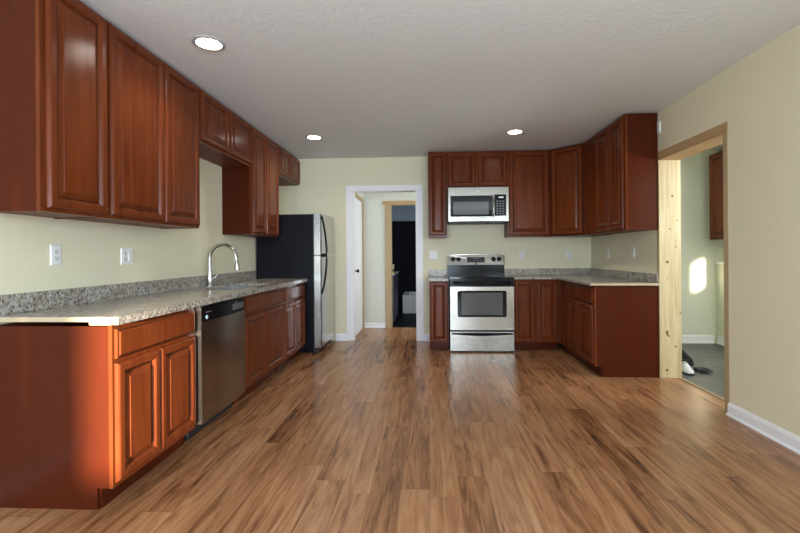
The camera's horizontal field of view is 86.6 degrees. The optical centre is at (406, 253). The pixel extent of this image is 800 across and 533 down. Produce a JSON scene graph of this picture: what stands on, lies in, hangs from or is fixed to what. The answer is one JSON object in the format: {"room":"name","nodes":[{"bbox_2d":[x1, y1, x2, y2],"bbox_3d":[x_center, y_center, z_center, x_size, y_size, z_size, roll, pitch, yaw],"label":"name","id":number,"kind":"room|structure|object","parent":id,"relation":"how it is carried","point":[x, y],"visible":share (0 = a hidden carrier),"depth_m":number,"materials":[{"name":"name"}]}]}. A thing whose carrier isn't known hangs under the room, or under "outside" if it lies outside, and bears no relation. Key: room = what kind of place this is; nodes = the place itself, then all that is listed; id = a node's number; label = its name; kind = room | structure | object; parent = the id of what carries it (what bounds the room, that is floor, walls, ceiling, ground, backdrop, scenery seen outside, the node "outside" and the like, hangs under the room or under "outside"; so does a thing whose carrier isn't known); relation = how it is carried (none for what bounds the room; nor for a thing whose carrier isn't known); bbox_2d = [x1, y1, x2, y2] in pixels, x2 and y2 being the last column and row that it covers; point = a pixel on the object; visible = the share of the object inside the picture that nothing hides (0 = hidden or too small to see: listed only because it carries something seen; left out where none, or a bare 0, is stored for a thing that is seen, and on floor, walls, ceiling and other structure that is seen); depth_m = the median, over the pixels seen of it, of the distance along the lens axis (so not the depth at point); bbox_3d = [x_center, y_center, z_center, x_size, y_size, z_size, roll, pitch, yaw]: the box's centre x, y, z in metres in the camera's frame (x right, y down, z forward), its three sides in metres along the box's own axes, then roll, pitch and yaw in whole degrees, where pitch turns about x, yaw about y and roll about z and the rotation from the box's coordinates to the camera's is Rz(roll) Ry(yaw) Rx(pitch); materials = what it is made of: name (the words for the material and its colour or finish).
{"room":"kitchen","nodes":[
{"label":"kitchen","id":0,"kind":"room"},
{"bbox_2d":[0,158,256,324],"bbox_3d":[-2.100,-0.057,1.623,0.150,2.544,8.965,0,0,3],"label":"wall","id":1,"kind":"structure","parent":0,"point":[90,251],"depth_m":2.84,"materials":[{"name":"beige paint"}]},
{"bbox_2d":[0,0,107,218],"bbox_3d":[-1.836,-0.758,2.188,0.326,1.118,0.412,0,0,3],"label":"upper cabinet","id":2,"kind":"object","parent":1,"relation":"attached to","point":[53,57],"visible":1,"depth_m":2.03,"materials":[{"name":"brown wood"}]},
{"bbox_2d":[50,245,60,264],"bbox_3d":[-1.979,0.007,2.400,0.009,0.115,0.070,0,0,3],"label":"wall outlet","id":3,"kind":"object","parent":1,"relation":"attached to","point":[55,250],"visible":1,"depth_m":2.39,"materials":[{"name":"white plastic"}]},
{"bbox_2d":[120,248,132,264],"bbox_3d":[-1.948,0.015,2.966,0.012,0.115,0.116,0,0,3],"label":"light switch","id":4,"kind":"object","parent":1,"relation":"attached to","point":[126,253],"visible":1,"depth_m":2.96,"materials":[{"name":"white plastic"}]},
{"bbox_2d":[0,271,255,315],"bbox_3d":[-1.910,0.251,3.591,0.020,0.098,3.115,0,0,3],"label":"backsplash","id":5,"kind":"structure","parent":1,"relation":"attached to","point":[30,301],"depth_m":2.69,"materials":[{"name":"stone"}]},
{"bbox_2d":[69,20,199,228],"bbox_3d":[-1.800,-0.759,2.873,0.326,1.118,0.956,0,0,3],"label":"upper cabinet","id":6,"kind":"object","parent":1,"relation":"attached to","point":[153,155],"visible":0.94,"depth_m":2.73,"materials":[{"name":"brown wood"}]},
{"bbox_2d":[198,87,251,166],"bbox_3d":[-1.753,-1.103,3.846,0.326,0.431,0.988,0,0,3],"label":"upper cabinet","id":7,"kind":"object","parent":1,"relation":"attached to","point":[225,139],"visible":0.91,"depth_m":3.78,"materials":[{"name":"brown wood"}]},
{"bbox_2d":[222,125,278,236],"bbox_3d":[-1.705,-0.759,4.727,0.326,1.118,0.772,0,0,3],"label":"upper cabinet","id":8,"kind":"object","parent":1,"relation":"attached to","point":[250,195],"visible":0.94,"depth_m":4.37,"materials":[{"name":"brown wood"}]},
{"bbox_2d":[277,144,299,185],"bbox_3d":[-1.666,-1.138,5.539,0.326,0.361,0.850,0,0,3],"label":"upper cabinet","id":9,"kind":"object","parent":1,"relation":"attached to","point":[289,165],"visible":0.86,"depth_m":5.54,"materials":[{"name":"brown wood"}]},
{"bbox_2d":[357,193,362,319],"bbox_3d":[-0.845,-0.066,6.510,0.244,2.544,0.923,0,0,3],"label":"wall","id":10,"kind":"structure","parent":0,"point":[359,194],"depth_m":6.88,"materials":[{"name":"white paint"}]},
{"bbox_2d":[355,198,362,334],"bbox_3d":[-0.714,0.177,6.432,0.099,2.033,0.743,0,0,3],"label":"door","id":11,"kind":"structure","parent":10,"relation":"in","point":[358,205],"depth_m":6.46,"materials":[{"name":"white paint"}]},
{"bbox_2d":[355,193,364,328],"bbox_3d":[-0.716,0.155,6.502,0.010,2.099,0.888,0,0,3],"label":"trim","id":12,"kind":"structure","parent":10,"relation":"attached to","point":[357,196],"depth_m":6.83,"materials":[{"name":"yellow wood"}]},
{"bbox_2d":[363,192,415,322],"bbox_3d":[0.449,-0.075,6.966,2.620,2.544,0.120,0,0,3],"label":"wall","id":13,"kind":"structure","parent":0,"point":[374,211],"depth_m":6.96,"materials":[{"name":"white paint"}]},
{"bbox_2d":[365,323,384,327],"bbox_3d":[-0.512,1.163,6.941,0.335,0.079,0.030,0,0,3],"label":"baseboard","id":14,"kind":"structure","parent":13,"relation":"attached to","point":[367,325],"depth_m":6.94,"materials":[{"name":"white paint"}]},
{"bbox_2d":[385,205,392,327],"bbox_3d":[-0.290,0.200,6.995,0.108,2.003,0.138,0,0,3],"label":"trim","id":15,"kind":"structure","parent":13,"relation":"attached to","point":[388,208],"depth_m":6.93,"materials":[{"name":"yellow wood"}]},
{"bbox_2d":[382,201,415,204],"bbox_3d":[0.100,-0.836,6.914,0.980,0.061,0.018,0,0,3],"label":"trim","id":16,"kind":"structure","parent":13,"relation":"attached to","point":[383,202],"depth_m":6.92,"materials":[{"name":"beige wood"}]},
{"bbox_2d":[0,308,799,532],"bbox_3d":[1.074,1.242,3.214,6.305,0.100,12.470,0,0,3],"label":"floor","id":17,"kind":"structure","parent":0,"point":[382,430],"depth_m":2.50,"materials":[{"name":"laminate"}]},
{"bbox_2d":[0,308,195,509],"bbox_3d":[-1.659,0.775,2.372,0.628,0.874,0.706,0,0,3],"label":"base cabinet","id":18,"kind":"object","parent":17,"relation":"on","point":[87,411],"visible":0.98,"depth_m":2.03,"materials":[{"name":"brown wood"}]},
{"bbox_2d":[0,271,306,324],"bbox_3d":[-1.596,0.269,3.568,0.649,0.138,3.127,0,0,3],"label":"countertop","id":19,"kind":"structure","parent":18,"relation":"on","point":[113,304],"depth_m":2.56,"materials":[{"name":"stone"}]},
{"bbox_2d":[206,243,239,285],"bbox_3d":[-1.706,0.099,3.955,0.317,0.398,0.067,0,0,3],"label":"faucet","id":20,"kind":"object","parent":19,"relation":"on","point":[210,277],"visible":0.99,"depth_m":3.94,"materials":[{"name":"grey metal"}]},
{"bbox_2d":[211,286,254,289],"bbox_3d":[-1.579,0.417,3.897,0.394,0.190,0.744,0,0,3],"label":"sink","id":21,"kind":"object","parent":19,"relation":"in","point":[229,287],"visible":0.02,"depth_m":4.26,"materials":[{"name":"silver metal"}]},
{"bbox_2d":[217,286,254,288],"bbox_3d":[-1.569,0.417,4.085,0.394,0.190,0.367,0,0,3],"label":"basin","id":22,"kind":"object","parent":21,"relation":"in","point":[230,287],"depth_m":4.27,"materials":[{"name":"silver metal"}]},
{"bbox_2d":[184,297,244,440],"bbox_3d":[-1.589,0.776,3.063,0.600,0.865,0.658,0,0,3],"label":"dishwasher","id":23,"kind":"object","parent":17,"relation":"on","point":[219,334],"visible":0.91,"depth_m":2.94,"materials":[{"name":"silver metal"}]},
{"bbox_2d":[232,288,283,403],"bbox_3d":[-1.581,0.775,3.893,0.628,0.874,0.928,0,0,3],"label":"base cabinet","id":24,"kind":"object","parent":17,"relation":"on","point":[264,312],"visible":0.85,"depth_m":3.80,"materials":[{"name":"brown wood"}]},
{"bbox_2d":[276,282,304,371],"bbox_3d":[-1.537,0.774,4.737,0.628,0.874,0.758,0,0,3],"label":"base cabinet","id":25,"kind":"object","parent":17,"relation":"on","point":[293,303],"visible":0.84,"depth_m":4.66,"materials":[{"name":"brown wood"}]},
{"bbox_2d":[256,213,333,352],"bbox_3d":[-1.367,0.352,5.512,0.867,1.714,0.732,0,0,3],"label":"refrigerator","id":26,"kind":"object","parent":17,"relation":"on","point":[303,244],"visible":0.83,"depth_m":5.15,"materials":[{"name":"black metal"}]},
{"bbox_2d":[392,271,398,322],"bbox_3d":[-0.525,0.773,7.908,0.705,0.859,1.080,0,0,3],"label":"vanity","id":27,"kind":"object","parent":17,"relation":"on","point":[395,275],"visible":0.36,"depth_m":7.72,"materials":[{"name":"grey paint"}]},
{"bbox_2d":[403,292,415,312],"bbox_3d":[0.658,1.010,8.933,1.420,0.369,0.810,0,0,3],"label":"bathtub","id":28,"kind":"object","parent":17,"relation":"on","point":[409,298],"visible":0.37,"depth_m":8.56,"materials":[{"name":"white ceramic"}]},
{"bbox_2d":[429,281,448,348],"bbox_3d":[0.422,0.765,5.544,0.236,0.863,0.628,0,0,3],"label":"base cabinet","id":29,"kind":"object","parent":17,"relation":"on","point":[438,290],"visible":0.94,"depth_m":5.24,"materials":[{"name":"brown wood"}]},
{"bbox_2d":[429,270,448,280],"bbox_3d":[0.415,0.277,5.534,0.248,0.108,0.651,0,0,3],"label":"countertop","id":30,"kind":"structure","parent":29,"relation":"on","point":[434,275],"depth_m":5.83,"materials":[{"name":"stone"}]},
{"bbox_2d":[447,254,513,350],"bbox_3d":[0.934,0.598,5.456,0.778,1.189,0.742,0,0,3],"label":"range","id":31,"kind":"object","parent":17,"relation":"on","point":[481,300],"visible":1,"depth_m":5.15,"materials":[{"name":"silver metal"}]},
{"bbox_2d":[447,275,513,278],"bbox_3d":[0.931,0.291,5.457,0.778,0.020,0.605,0,0,3],"label":"cooktop","id":32,"kind":"object","parent":31,"relation":"in","point":[449,276],"depth_m":5.18,"materials":[{"name":"grey"}]},
{"bbox_2d":[514,279,559,349],"bbox_3d":[1.608,0.749,5.482,0.554,0.879,0.629,0,0,3],"label":"base cabinet","id":33,"kind":"object","parent":17,"relation":"on","point":[535,300],"depth_m":5.18,"materials":[{"name":"brown wood"}]},
{"bbox_2d":[560,280,658,376],"bbox_3d":[2.133,0.745,4.608,0.628,0.879,1.058,0,0,3],"label":"base cabinet","id":34,"kind":"object","parent":17,"relation":"on","point":[613,331],"visible":0.98,"depth_m":4.08,"materials":[{"name":"brown wood"}]},
{"bbox_2d":[504,268,659,285],"bbox_3d":[1.879,0.250,4.927,1.163,0.108,1.712,0,0,3],"label":"countertop","id":35,"kind":"structure","parent":34,"relation":"on","point":[586,276],"depth_m":5.07,"materials":[{"name":"stone"}]},
{"bbox_2d":[682,349,693,365],"bbox_3d":[2.999,1.094,4.605,0.102,0.164,0.287,0,0,3],"label":"shoe","id":36,"kind":"object","parent":17,"relation":"on","point":[685,355],"visible":0.34,"depth_m":4.49,"materials":[{"name":"black rubber"}]},
{"bbox_2d":[682,358,694,375],"bbox_3d":[2.804,1.125,4.255,0.099,0.108,0.285,0,0,19],"label":"sneaker","id":37,"kind":"object","parent":17,"relation":"on","point":[686,369],"visible":0.88,"depth_m":4.18,"materials":[{"name":"white leather"}]},
{"bbox_2d":[693,367,712,372],"bbox_3d":[2.976,1.160,4.245,0.149,0.035,0.167,0,0,3],"label":"glove","id":38,"kind":"object","parent":17,"relation":"on","point":[697,369],"visible":1,"depth_m":4.22,"materials":[{"name":"black fabric"}]},
{"bbox_2d":[392,205,415,307],"bbox_3d":[0.536,-0.076,9.435,2.700,2.544,0.100,0,0,3],"label":"wall","id":39,"kind":"structure","parent":0,"point":[403,232],"depth_m":9.41,"materials":[{"name":"black paint"}]},
{"bbox_2d":[279,157,590,340],"bbox_3d":[0.452,-0.075,5.920,4.505,2.544,0.120,0,0,3],"label":"wall","id":40,"kind":"structure","parent":0,"point":[321,189],"depth_m":5.88,"materials":[{"name":"beige paint"}]},
{"bbox_2d":[336,334,346,340],"bbox_3d":[-0.902,1.160,5.914,0.152,0.091,0.030,0,0,3],"label":"baseboard","id":41,"kind":"structure","parent":40,"relation":"attached to","point":[339,337],"depth_m":5.91,"materials":[{"name":"white paint"}]},
{"bbox_2d":[346,186,353,340],"bbox_3d":[-0.782,0.128,5.913,0.101,2.153,0.018,0,0,3],"label":"trim","id":42,"kind":"structure","parent":40,"relation":"attached to","point":[349,189],"depth_m":5.90,"materials":[{"name":"white paint"}]},
{"bbox_2d":[353,185,414,191],"bbox_3d":[-0.306,-0.912,5.888,0.867,0.080,0.018,0,0,3],"label":"trim","id":43,"kind":"structure","parent":40,"relation":"attached to","point":[368,187],"depth_m":5.88,"materials":[{"name":"white paint"}]},
{"bbox_2d":[353,191,414,339],"bbox_3d":[-0.294,0.162,5.958,0.879,2.079,0.120,0,0,3],"label":"trim","id":44,"kind":"structure","parent":40,"relation":"attached to","point":[365,191],"depth_m":5.97,"materials":[{"name":"white paint"}]},
{"bbox_2d":[415,185,423,340],"bbox_3d":[0.184,0.121,5.864,0.099,2.153,0.018,0,0,3],"label":"trim","id":45,"kind":"structure","parent":40,"relation":"attached to","point":[418,188],"depth_m":5.86,"materials":[{"name":"white paint"}]},
{"bbox_2d":[424,334,429,340],"bbox_3d":[0.287,1.151,5.853,0.090,0.091,0.030,0,0,3],"label":"baseboard","id":46,"kind":"structure","parent":40,"relation":"attached to","point":[426,336],"depth_m":5.85,"materials":[{"name":"white paint"}]},
{"bbox_2d":[430,251,437,258],"bbox_3d":[0.382,0.014,5.856,0.116,0.115,0.012,0,0,3],"label":"light switch","id":47,"kind":"object","parent":40,"relation":"attached to","point":[433,254],"visible":1,"depth_m":5.86,"materials":[{"name":"white plastic"}]},
{"bbox_2d":[428,152,446,237],"bbox_3d":[0.417,-0.775,5.694,0.243,1.118,0.326,0,0,3],"label":"upper cabinet","id":48,"kind":"object","parent":40,"relation":"attached to","point":[437,161],"visible":1,"depth_m":5.54,"materials":[{"name":"brown wood"}]},
{"bbox_2d":[429,270,446,275],"bbox_3d":[0.432,0.264,5.849,0.248,0.082,0.020,0,0,3],"label":"backsplash","id":49,"kind":"structure","parent":40,"relation":"attached to","point":[431,272],"depth_m":5.84,"materials":[{"name":"stone"}]},
{"bbox_2d":[447,151,507,189],"bbox_3d":[0.931,-1.101,5.667,0.785,0.473,0.326,0,0,3],"label":"upper cabinet","id":50,"kind":"object","parent":40,"relation":"attached to","point":[464,168],"visible":0.9,"depth_m":5.51,"materials":[{"name":"brown wood"}]},
{"bbox_2d":[447,187,508,224],"bbox_3d":[0.931,-0.632,5.605,0.765,0.458,0.453,0,0,3],"label":"microwave","id":51,"kind":"object","parent":50,"relation":"attached to","point":[465,205],"visible":0.99,"depth_m":5.43,"materials":[{"name":"silver metal"}]},
{"bbox_2d":[519,250,523,258],"bbox_3d":[1.577,0.007,5.796,0.070,0.115,0.009,0,0,3],"label":"wall outlet","id":52,"kind":"object","parent":40,"relation":"attached to","point":[521,252],"visible":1,"depth_m":5.79,"materials":[{"name":"white plastic"}]},
{"bbox_2d":[504,150,549,237],"bbox_3d":[1.592,-0.784,5.633,0.530,1.118,0.326,0,0,3],"label":"upper cabinet","id":53,"kind":"object","parent":40,"relation":"attached to","point":[528,170],"visible":0.94,"depth_m":5.48,"materials":[{"name":"brown wood"}]},
{"bbox_2d":[566,250,571,258],"bbox_3d":[2.213,0.007,5.764,0.070,0.115,0.009,0,0,3],"label":"wall outlet","id":54,"kind":"object","parent":40,"relation":"attached to","point":[569,252],"visible":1,"depth_m":5.76,"materials":[{"name":"white plastic"}]},
{"bbox_2d":[549,143,603,236],"bbox_3d":[2.165,-0.788,5.460,0.630,1.118,0.615,0,0,3],"label":"upper cabinet","id":55,"kind":"object","parent":40,"relation":"attached to","point":[566,164],"visible":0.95,"depth_m":5.30,"materials":[{"name":"brown wood"}]},
{"bbox_2d":[80,0,799,158],"bbox_3d":[1.082,-1.402,3.263,6.355,0.100,12.570,0,0,3],"label":"ceiling","id":56,"kind":"structure","parent":0,"point":[370,78],"depth_m":2.94,"materials":[{"name":"white paint"}]},
{"bbox_2d":[192,35,225,50],"bbox_3d":[-1.248,-1.330,2.687,0.196,0.010,0.196,0,0,3],"label":"recessed light","id":57,"kind":"object","parent":56,"relation":"in","point":[209,43],"visible":1,"depth_m":2.68,"materials":[{"name":"grey plastic"}]},
{"bbox_2d":[196,38,221,48],"bbox_3d":[-1.248,-1.332,2.687,0.150,0.004,0.150,0,0,3],"label":"diffuser","id":58,"kind":"object","parent":57,"relation":"attached to","point":[203,43],"depth_m":2.68,"materials":[{"name":"white plastic"}]},
{"bbox_2d":[305,135,322,139],"bbox_3d":[-1.054,-1.331,4.850,0.196,0.010,0.196,0,0,3],"label":"recessed light","id":59,"kind":"object","parent":56,"relation":"in","point":[311,137],"visible":1,"depth_m":4.85,"materials":[{"name":"grey plastic"}]},
{"bbox_2d":[308,136,320,138],"bbox_3d":[-1.054,-1.333,4.850,0.150,0.004,0.150,0,0,3],"label":"diffuser","id":60,"kind":"object","parent":59,"relation":"attached to","point":[309,137],"depth_m":4.85,"materials":[{"name":"white plastic"}]},
{"bbox_2d":[506,129,523,134],"bbox_3d":[1.201,-1.348,4.691,0.196,0.010,0.196,0,0,3],"label":"recessed light","id":61,"kind":"object","parent":56,"relation":"in","point":[513,131],"visible":1,"depth_m":4.67,"materials":[{"name":"grey plastic"}]},
{"bbox_2d":[508,130,521,133],"bbox_3d":[1.201,-1.350,4.691,0.150,0.004,0.150,0,0,3],"label":"diffuser","id":62,"kind":"object","parent":61,"relation":"attached to","point":[509,131],"depth_m":4.67,"materials":[{"name":"white plastic"}]},
{"bbox_2d":[591,24,799,436],"bbox_3d":[2.374,-0.090,1.332,0.195,2.544,8.845,0,0,3],"label":"wall","id":63,"kind":"structure","parent":0,"point":[758,96],"depth_m":2.84,"materials":[{"name":"beige paint"}]},
{"bbox_2d":[584,113,657,234],"bbox_3d":[2.273,-0.789,4.607,0.326,1.118,1.076,0,0,3],"label":"upper cabinet","id":64,"kind":"object","parent":63,"relation":"attached to","point":[621,160],"visible":1,"depth_m":4.11,"materials":[{"name":"brown wood"}]},
{"bbox_2d":[631,247,634,257],"bbox_3d":[2.438,-0.017,4.571,0.009,0.115,0.070,0,0,3],"label":"wall outlet","id":65,"kind":"object","parent":63,"relation":"attached to","point":[632,248],"visible":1,"depth_m":4.56,"materials":[{"name":"white plastic"}]},
{"bbox_2d":[657,121,660,133],"bbox_3d":[2.400,-1.203,4.035,0.012,0.110,0.037,0,0,3],"label":"sensor","id":66,"kind":"object","parent":63,"relation":"attached to","point":[658,122],"visible":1,"depth_m":4.03,"materials":[{"name":"white plastic"}]},
{"bbox_2d":[657,160,681,377],"bbox_3d":[2.515,0.144,4.064,0.201,2.074,0.046,0,0,3],"label":"trim","id":67,"kind":"structure","parent":63,"relation":"attached to","point":[669,173],"depth_m":4.04,"materials":[{"name":"beige wood"}]},
{"bbox_2d":[658,121,727,159],"bbox_3d":[2.483,-0.934,3.602,0.201,0.081,0.973,0,0,3],"label":"trim","id":68,"kind":"structure","parent":63,"relation":"attached to","point":[713,137],"depth_m":3.56,"materials":[{"name":"beige wood"}]},
{"bbox_2d":[679,377,724,400],"bbox_3d":[2.579,1.177,3.597,0.020,0.006,0.880,0,0,3],"label":"trim","id":69,"kind":"structure","parent":63,"relation":"attached to","point":[679,377],"depth_m":3.68,"materials":[{"name":"brown wood"}]},
{"bbox_2d":[723,133,729,412],"bbox_3d":[2.467,0.144,3.139,0.201,2.074,0.046,0,0,3],"label":"trim","id":70,"kind":"structure","parent":63,"relation":"attached to","point":[725,136],"depth_m":3.14,"materials":[{"name":"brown wood"}]},
{"bbox_2d":[726,402,799,454],"bbox_3d":[2.207,1.137,0.111,0.030,0.091,6.027,0,0,3],"label":"baseboard","id":71,"kind":"structure","parent":63,"relation":"attached to","point":[787,439],"depth_m":2.76,"materials":[{"name":"white paint"}]},
{"bbox_2d":[680,149,723,342],"bbox_3d":[3.470,-0.097,5.654,1.549,2.543,0.090,0,0,3],"label":"wall","id":72,"kind":"structure","parent":0,"point":[699,254],"depth_m":5.59,"materials":[{"name":"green paint"}]},
{"bbox_2d":[682,335,713,342],"bbox_3d":[3.381,1.122,5.598,1.300,0.104,0.030,0,0,3],"label":"baseboard","id":73,"kind":"structure","parent":72,"relation":"attached to","point":[685,338],"depth_m":5.58,"materials":[{"name":"white paint"}]},
{"bbox_2d":[715,262,723,345],"bbox_3d":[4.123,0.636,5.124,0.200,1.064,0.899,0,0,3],"label":"washing machine","id":74,"kind":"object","parent":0,"point":[719,265],"depth_m":5.50,"materials":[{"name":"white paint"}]},
{"bbox_3d":[4.175,-0.103,3.975,0.030,2.544,3.370,0,0,3],"label":"wall","id":75,"kind":"structure","parent":0,"visible":0},
{"bbox_2d":[709,151,723,239],"bbox_3d":[4.012,-0.722,4.885,0.368,1.075,1.070,0,0,3],"label":"upper cabinet","id":76,"kind":"object","parent":75,"relation":"attached to","point":[715,160],"visible":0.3,"depth_m":5.27,"materials":[{"name":"brown wood"}]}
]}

